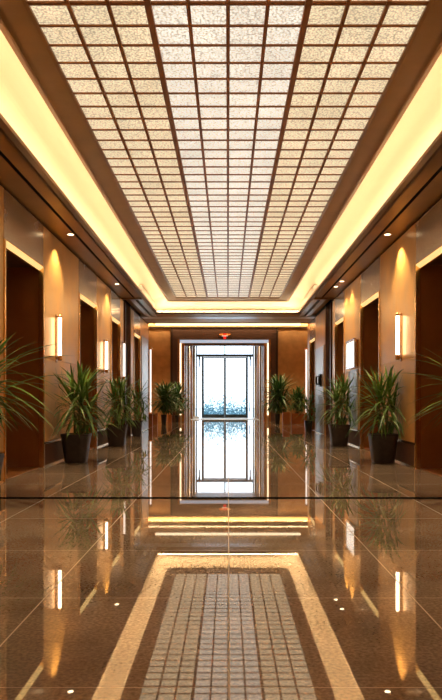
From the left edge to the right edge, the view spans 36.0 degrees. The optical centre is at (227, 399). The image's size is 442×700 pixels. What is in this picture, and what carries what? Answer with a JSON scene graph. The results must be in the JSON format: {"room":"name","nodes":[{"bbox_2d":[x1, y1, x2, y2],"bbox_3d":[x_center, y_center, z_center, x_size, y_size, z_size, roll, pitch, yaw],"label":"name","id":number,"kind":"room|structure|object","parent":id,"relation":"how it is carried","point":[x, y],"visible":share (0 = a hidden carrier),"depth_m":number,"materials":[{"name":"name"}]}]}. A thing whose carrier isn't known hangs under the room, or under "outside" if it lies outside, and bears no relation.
{"room":"lobby","nodes":[
{"label":"lobby","id":0,"kind":"room"},
{"bbox_2d":[0,453,3,477],"bbox_3d":[-2.840,0.885,7.700,0.520,0.530,0.520,0,0,0],"label":"pot","id":1,"kind":"object","parent":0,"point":[1,454],"depth_m":7.80,"materials":[{"name":"grey ceramic"}]},
{"bbox_2d":[0,184,147,482],"bbox_3d":[-4.122,-1.540,12.465,1.956,5.380,28.930,0,0,0],"label":"wall","id":2,"kind":"structure","parent":0,"point":[66,275],"depth_m":11.93,"materials":[{"name":"beige wood"}]},
{"bbox_2d":[3,238,43,481],"bbox_3d":[-3.510,-0.560,10.575,0.760,3.420,2.050,0,0,0],"label":"door frame","id":3,"kind":"structure","parent":2,"relation":"in","point":[9,472],"depth_m":11.46,"materials":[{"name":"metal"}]},
{"bbox_2d":[6,241,42,270],"bbox_3d":[-3.166,-2.226,10.575,0.068,0.056,1.950,0,0,0],"label":"light","id":4,"kind":"object","parent":3,"relation":"attached to","point":[11,248],"depth_m":10.52,"materials":[{"name":"yellow"}]},
{"bbox_2d":[55,314,61,361],"bbox_3d":[-3.095,-1.125,12.450,0.110,0.870,0.100,0,0,0],"label":"wall sconce","id":5,"kind":"object","parent":2,"relation":"attached to","point":[59,357],"visible":0.94,"depth_m":12.42,"materials":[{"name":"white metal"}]},
{"bbox_2d":[79,292,96,449],"bbox_3d":[-3.510,-0.560,15.325,0.760,3.420,1.950,0,0,0],"label":"door frame","id":6,"kind":"structure","parent":2,"relation":"in","point":[82,298],"depth_m":16.25,"materials":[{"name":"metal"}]},
{"bbox_2d":[80,294,96,307],"bbox_3d":[-3.166,-2.226,15.325,0.068,0.056,1.850,0,0,0],"label":"light","id":7,"kind":"object","parent":6,"relation":"attached to","point":[84,299],"depth_m":15.39,"materials":[{"name":"yellow"}]},
{"bbox_2d":[103,340,107,373],"bbox_3d":[-3.095,-1.095,17.250,0.110,0.870,0.100,0,0,0],"label":"wall sconce","id":8,"kind":"object","parent":2,"relation":"attached to","point":[105,342],"visible":0.97,"depth_m":17.23,"materials":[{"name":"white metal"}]},
{"bbox_2d":[111,316,120,421],"bbox_3d":[-3.510,-0.560,19.075,0.760,3.420,1.550,0,0,0],"label":"door frame","id":9,"kind":"structure","parent":2,"relation":"in","point":[114,320],"depth_m":19.80,"materials":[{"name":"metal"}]},
{"bbox_2d":[122,342,125,378],"bbox_3d":[-3.095,-1.155,20.200,0.110,1.150,0.100,0,0,0],"label":"wall sconce","id":10,"kind":"object","parent":2,"relation":"attached to","point":[123,343],"visible":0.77,"depth_m":20.18,"materials":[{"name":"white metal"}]},
{"bbox_2d":[134,332,140,419],"bbox_3d":[-3.510,-0.560,23.550,0.760,3.420,1.700,0,0,0],"label":"door frame","id":11,"kind":"structure","parent":2,"relation":"in","point":[137,336],"depth_m":24.35,"materials":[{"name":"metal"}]},
{"bbox_2d":[141,335,148,430],"bbox_3d":[-3.135,-0.615,25.700,0.030,3.470,2.000,0,0,0],"label":"wall panel","id":12,"kind":"object","parent":2,"relation":"attached to","point":[144,342],"visible":0.81,"depth_m":25.80,"materials":[{"name":"silver metal"}]},
{"bbox_2d":[106,424,127,445],"bbox_3d":[-2.780,0.885,17.000,0.520,0.530,0.520,0,0,0],"label":"pot","id":13,"kind":"object","parent":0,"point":[119,439],"depth_m":16.79,"materials":[{"name":"black ceramic"}]},
{"bbox_2d":[131,420,142,435],"bbox_3d":[-2.900,0.900,21.600,0.360,0.500,0.360,0,0,0],"label":"pot","id":14,"kind":"object","parent":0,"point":[136,431],"depth_m":21.46,"materials":[{"name":"black ceramic"}]},
{"bbox_2d":[185,346,194,420],"bbox_3d":[-2.290,-1.225,39.750,0.460,4.750,6.900,0,0,0],"label":"wall","id":15,"kind":"structure","parent":0,"point":[189,350],"depth_m":40.80,"materials":[{"name":"brown metal"}]},
{"bbox_2d":[0,420,441,699],"bbox_3d":[0.000,1.150,20.500,10.400,0.001,45.400,0,0,0],"label":"floor","id":16,"kind":"structure","parent":0,"point":[189,559],"depth_m":4.59,"materials":[{"name":"brown stone"}]},
{"bbox_2d":[0,333,63,477],"bbox_3d":[-2.440,0.192,7.777,1.319,1.917,2.086,0,0,0],"label":"potted palm","id":17,"kind":"object","parent":16,"relation":"on","point":[3,403],"visible":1,"depth_m":7.72,"materials":[{"name":"green plant"}]},
{"bbox_2d":[60,433,91,462],"bbox_3d":[-2.800,0.885,12.550,0.520,0.530,0.520,0,0,0],"label":"pot","id":18,"kind":"object","parent":16,"relation":"on","point":[75,448],"depth_m":12.34,"materials":[{"name":"black ceramic"}]},
{"bbox_2d":[51,360,126,462],"bbox_3d":[-2.458,0.217,12.567,1.284,1.866,1.737,0,0,0],"label":"potted palm","id":19,"kind":"object","parent":16,"relation":"on","point":[76,445],"visible":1,"depth_m":12.39,"materials":[{"name":"green plant"}]},
{"bbox_2d":[101,374,150,445],"bbox_3d":[-2.455,0.247,16.984,1.289,1.806,1.467,0,0,0],"label":"potted palm","id":20,"kind":"object","parent":16,"relation":"on","point":[119,439],"visible":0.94,"depth_m":16.85,"materials":[{"name":"green plant"}]},
{"bbox_2d":[129,381,158,435],"bbox_3d":[-2.625,0.215,21.607,0.949,1.870,1.307,0,0,0],"label":"potted palm","id":21,"kind":"object","parent":16,"relation":"on","point":[136,431],"visible":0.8,"depth_m":21.49,"materials":[{"name":"green plant"}]},
{"bbox_2d":[149,348,152,426],"bbox_3d":[-3.300,-0.530,29.000,0.180,3.360,0.180,0,0,0],"label":"light","id":22,"kind":"object","parent":16,"relation":"on","point":[150,349],"visible":0.69,"depth_m":28.97,"materials":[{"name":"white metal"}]},
{"bbox_2d":[153,413,157,424],"bbox_3d":[-3.360,0.875,31.000,0.280,0.550,0.280,0,0,0],"label":"planter box","id":23,"kind":"object","parent":16,"relation":"on","point":[155,418],"visible":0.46,"depth_m":30.86,"materials":[{"name":"brown wood"}]},
{"bbox_2d":[149,379,184,424],"bbox_3d":[-2.976,0.085,32.006,2.059,2.130,2.034,0,0,0],"label":"potted palm","id":24,"kind":"object","parent":16,"relation":"on","point":[163,390],"visible":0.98,"depth_m":31.88,"materials":[{"name":"green plant"}]},
{"bbox_2d":[161,415,166,424],"bbox_3d":[-3.020,0.920,32.000,0.280,0.460,0.280,0,0,0],"label":"pot","id":25,"kind":"object","parent":24,"relation":"on","point":[163,417],"depth_m":31.90,"materials":[{"name":"black"}]},
{"bbox_2d":[168,415,171,422],"bbox_3d":[-2.860,0.940,33.600,0.180,0.420,0.180,0,0,0],"label":"planter box","id":26,"kind":"object","parent":16,"relation":"on","point":[169,416],"visible":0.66,"depth_m":33.51,"materials":[{"name":"brown wood"}]},
{"bbox_2d":[171,382,192,422],"bbox_3d":[-2.525,0.067,34.682,1.877,2.166,1.744,0,0,0],"label":"potted palm","id":27,"kind":"object","parent":16,"relation":"on","point":[177,391],"visible":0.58,"depth_m":34.60,"materials":[{"name":"green plant"}]},
{"bbox_2d":[174,415,178,422],"bbox_3d":[-2.620,0.970,34.700,0.240,0.360,0.240,0,0,0],"label":"pot","id":28,"kind":"object","parent":27,"relation":"on","point":[176,417],"depth_m":34.62,"materials":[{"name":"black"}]},
{"bbox_2d":[190,418,258,419],"bbox_3d":[-0.200,1.144,41.050,4.200,0.012,3.700,0,0,0],"label":"threshold","id":29,"kind":"object","parent":16,"relation":"on","point":[199,418],"visible":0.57,"depth_m":39.68,"materials":[{"name":"white paint"}]},
{"bbox_2d":[255,374,299,423],"bbox_3d":[2.504,-0.104,33.330,2.450,2.507,2.277,0,0,0],"label":"potted palm","id":30,"kind":"object","parent":16,"relation":"on","point":[279,401],"visible":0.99,"depth_m":33.12,"materials":[{"name":"green plant"}]},
{"bbox_2d":[275,414,279,423],"bbox_3d":[2.420,0.920,33.300,0.280,0.460,0.280,0,0,0],"label":"pot","id":31,"kind":"object","parent":30,"relation":"on","point":[277,416],"depth_m":33.20,"materials":[{"name":"black"}]},
{"bbox_2d":[282,412,289,424],"bbox_3d":[2.720,0.860,31.900,0.320,0.580,0.320,0,0,0],"label":"planter box","id":32,"kind":"object","parent":16,"relation":"on","point":[285,415],"visible":1,"depth_m":31.74,"materials":[{"name":"brown wood"}]},
{"bbox_2d":[291,413,303,423],"bbox_3d":[3.420,0.900,32.900,0.720,0.500,0.280,0,0,0],"label":"planter box","id":33,"kind":"object","parent":16,"relation":"on","point":[297,420],"visible":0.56,"depth_m":32.76,"materials":[{"name":"brown wood"}]},
{"bbox_2d":[287,385,305,412],"bbox_3d":[3.606,0.181,34.994,1.568,1.937,1.453,0,0,0],"label":"potted palm","id":34,"kind":"object","parent":33,"relation":"in","point":[300,397],"visible":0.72,"depth_m":34.88,"materials":[{"name":"green plant"}]},
{"bbox_2d":[295,392,316,432],"bbox_3d":[2.686,0.365,24.000,0.829,1.570,1.046,0,0,0],"label":"potted palm","id":35,"kind":"object","parent":16,"relation":"on","point":[308,424],"visible":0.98,"depth_m":23.96,"materials":[{"name":"green plant"}]},
{"bbox_2d":[304,421,312,432],"bbox_3d":[2.840,0.940,24.000,0.280,0.420,0.280,0,0,0],"label":"pot","id":36,"kind":"object","parent":35,"relation":"on","point":[308,424],"depth_m":23.89,"materials":[{"name":"black"}]},
{"bbox_2d":[312,373,355,445],"bbox_3d":[2.542,0.232,17.098,1.116,1.836,1.631,0,0,0],"label":"potted palm","id":37,"kind":"object","parent":16,"relation":"on","point":[338,431],"visible":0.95,"depth_m":16.95,"materials":[{"name":"green plant"}]},
{"bbox_2d":[328,424,350,445],"bbox_3d":[2.800,0.885,17.100,0.520,0.530,0.520,0,0,0],"label":"pot","id":38,"kind":"object","parent":37,"relation":"on","point":[338,433],"depth_m":16.89,"materials":[{"name":"black ceramic"}]},
{"bbox_2d":[342,364,407,462],"bbox_3d":[2.590,0.235,12.567,1.059,1.830,1.806,0,0,0],"label":"potted palm","id":39,"kind":"object","parent":16,"relation":"on","point":[383,445],"visible":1,"depth_m":12.38,"materials":[{"name":"green plant"}]},
{"bbox_2d":[368,433,398,462],"bbox_3d":[2.860,0.885,12.550,0.520,0.530,0.520,0,0,0],"label":"pot","id":40,"kind":"object","parent":39,"relation":"on","point":[383,449],"depth_m":12.34,"materials":[{"name":"black ceramic"}]},
{"bbox_2d":[404,350,441,428],"bbox_3d":[2.540,0.220,7.614,1.160,1.860,1.940,0,0,0],"label":"potted palm","id":41,"kind":"object","parent":16,"relation":"on","point":[440,350],"visible":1,"depth_m":7.78,"materials":[{"name":"green plant"}]},
{"bbox_2d":[0,0,441,323],"bbox_3d":[0.000,-3.667,17.025,10.200,1.365,38.450,0,0,0],"label":"ceiling","id":42,"kind":"structure","parent":0,"point":[39,166],"depth_m":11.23,"materials":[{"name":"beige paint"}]},
{"bbox_2d":[155,324,300,324],"bbox_3d":[0.000,-3.018,26.765,6.220,0.145,0.310,0,0,0],"label":"linear light","id":43,"kind":"object","parent":42,"relation":"attached to","point":[155,324],"visible":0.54,"depth_m":26.61,"materials":[{"name":"gold metal"}]},
{"bbox_2d":[158,311,297,311],"bbox_3d":[0.000,-3.089,23.852,4.900,0.042,0.025,0,0,0],"label":"light","id":44,"kind":"object","parent":42,"relation":"attached to","point":[158,311],"visible":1,"depth_m":23.84,"materials":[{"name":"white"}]},
{"bbox_2d":[148,324,307,421],"bbox_3d":[0.000,-1.540,36.080,10.200,5.380,0.340,0,0,0],"label":"wall","id":45,"kind":"structure","parent":0,"point":[289,343],"depth_m":36.00,"materials":[{"name":"brown wood"}]},
{"bbox_2d":[180,343,180,391],"bbox_3d":[-2.515,-1.105,36.040,0.070,3.810,0.080,0,0,0],"label":"light","id":46,"kind":"object","parent":45,"relation":"attached to","point":[180,343],"depth_m":36.00,"materials":[{"name":"white"}]},
{"bbox_2d":[180,340,267,342],"bbox_3d":[-0.200,-3.105,36.040,4.680,0.150,0.080,0,0,0],"label":"light","id":47,"kind":"object","parent":45,"relation":"attached to","point":[181,341],"depth_m":36.00,"materials":[{"name":"white"}]},
{"bbox_2d":[178,339,270,421],"bbox_3d":[-0.200,-1.025,36.120,4.920,4.350,0.360,0,0,0],"label":"trim","id":48,"kind":"structure","parent":45,"relation":"attached to","point":[181,343],"depth_m":35.97,"materials":[{"name":"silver metal"}]},
{"bbox_2d":[267,343,268,414],"bbox_3d":[2.115,-1.105,36.040,0.070,3.810,0.080,0,0,0],"label":"light","id":49,"kind":"object","parent":45,"relation":"attached to","point":[267,343],"depth_m":36.00,"materials":[{"name":"white"}]},
{"bbox_2d":[304,348,307,426],"bbox_3d":[3.340,-0.530,29.000,0.180,3.360,0.180,0,0,0],"label":"light","id":50,"kind":"object","parent":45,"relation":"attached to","point":[306,349],"visible":0.43,"depth_m":28.97,"materials":[{"name":"white metal"}]},
{"bbox_2d":[254,346,263,420],"bbox_3d":[1.890,-1.225,39.750,0.460,4.750,6.900,0,0,0],"label":"wall","id":51,"kind":"structure","parent":0,"point":[258,350],"depth_m":40.80,"materials":[{"name":"brown metal"}]},
{"bbox_2d":[196,346,253,417],"bbox_3d":[-0.200,-1.210,42.932,3.680,4.680,0.256,0,0,0],"label":"door","id":52,"kind":"structure","parent":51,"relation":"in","point":[205,414],"depth_m":42.93,"materials":[{"name":"glass"}]},
{"bbox_2d":[308,197,441,467],"bbox_3d":[4.122,-1.540,12.465,1.956,5.380,28.930,0,0,0],"label":"wall","id":53,"kind":"structure","parent":0,"point":[392,274],"depth_m":12.56,"materials":[{"name":"brown wood"}]},
{"bbox_2d":[309,337,314,430],"bbox_3d":[3.510,-0.560,25.350,0.760,3.420,1.700,0,0,0],"label":"door","id":54,"kind":"structure","parent":53,"relation":"in","point":[311,341],"depth_m":26.15,"materials":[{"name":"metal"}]},
{"bbox_2d":[315,345,323,433],"bbox_3d":[3.135,-0.340,23.275,0.030,2.920,2.050,0,0,0],"label":"wall panel","id":55,"kind":"object","parent":53,"relation":"attached to","point":[319,353],"visible":0.86,"depth_m":23.26,"materials":[{"name":"silver metal"}]},
{"bbox_2d":[316,374,320,386],"bbox_3d":[3.040,-0.660,22.900,0.160,0.420,0.320,0,0,0],"label":"wall phone","id":56,"kind":"object","parent":55,"relation":"attached to","point":[319,375],"visible":1,"depth_m":22.78,"materials":[{"name":"black plastic"}]},
{"bbox_2d":[334,316,343,423],"bbox_3d":[3.510,-0.560,19.200,0.760,3.420,1.600,0,0,0],"label":"door","id":57,"kind":"structure","parent":53,"relation":"in","point":[341,320],"depth_m":19.97,"materials":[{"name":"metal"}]},
{"bbox_2d":[346,338,357,368],"bbox_3d":[3.100,-1.145,17.000,0.100,0.710,1.130,0,0,0],"label":"wall lantern","id":58,"kind":"object","parent":53,"relation":"attached to","point":[351,345],"visible":1,"depth_m":16.79,"materials":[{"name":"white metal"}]},
{"bbox_2d":[349,369,357,428],"bbox_3d":[3.135,-0.025,17.025,0.030,1.450,1.150,0,0,0],"label":"wall panel","id":59,"kind":"object","parent":53,"relation":"attached to","point":[354,373],"visible":0.71,"depth_m":16.83,"materials":[{"name":"silver metal"}]},
{"bbox_2d":[360,291,379,450],"bbox_3d":[3.510,-0.560,15.125,0.760,3.420,2.050,0,0,0],"label":"door","id":60,"kind":"structure","parent":53,"relation":"in","point":[376,295],"depth_m":16.10,"materials":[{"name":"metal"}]},
{"bbox_2d":[361,292,377,306],"bbox_3d":[3.166,-2.226,15.125,0.068,0.056,1.950,0,0,0],"label":"light","id":61,"kind":"object","parent":60,"relation":"attached to","point":[374,297],"depth_m":15.15,"materials":[{"name":"yellow"}]},
{"bbox_2d":[395,313,401,361],"bbox_3d":[3.095,-1.140,12.350,0.110,0.880,0.100,0,0,0],"label":"wall sconce","id":62,"kind":"object","parent":53,"relation":"attached to","point":[397,357],"visible":1,"depth_m":12.32,"materials":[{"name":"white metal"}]},
{"bbox_2d":[415,245,441,475],"bbox_3d":[3.510,-0.560,10.400,0.760,3.420,2.000,0,0,0],"label":"door","id":63,"kind":"structure","parent":53,"relation":"in","point":[437,253],"depth_m":11.35,"materials":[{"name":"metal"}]},
{"bbox_2d":[416,246,441,267],"bbox_3d":[3.166,-2.226,10.400,0.068,0.056,1.900,0,0,0],"label":"light","id":64,"kind":"object","parent":63,"relation":"attached to","point":[436,253],"depth_m":10.67,"materials":[{"name":"yellow"}]},
{"label":"outside","id":65,"kind":"structure","parent":0,"visible":0},
{"bbox_2d":[195,408,252,417],"bbox_3d":[0.000,1.170,73.100,60.000,0.001,59.800,0,0,0],"label":"pavement","id":66,"kind":"structure","parent":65,"point":[199,410],"depth_m":69.18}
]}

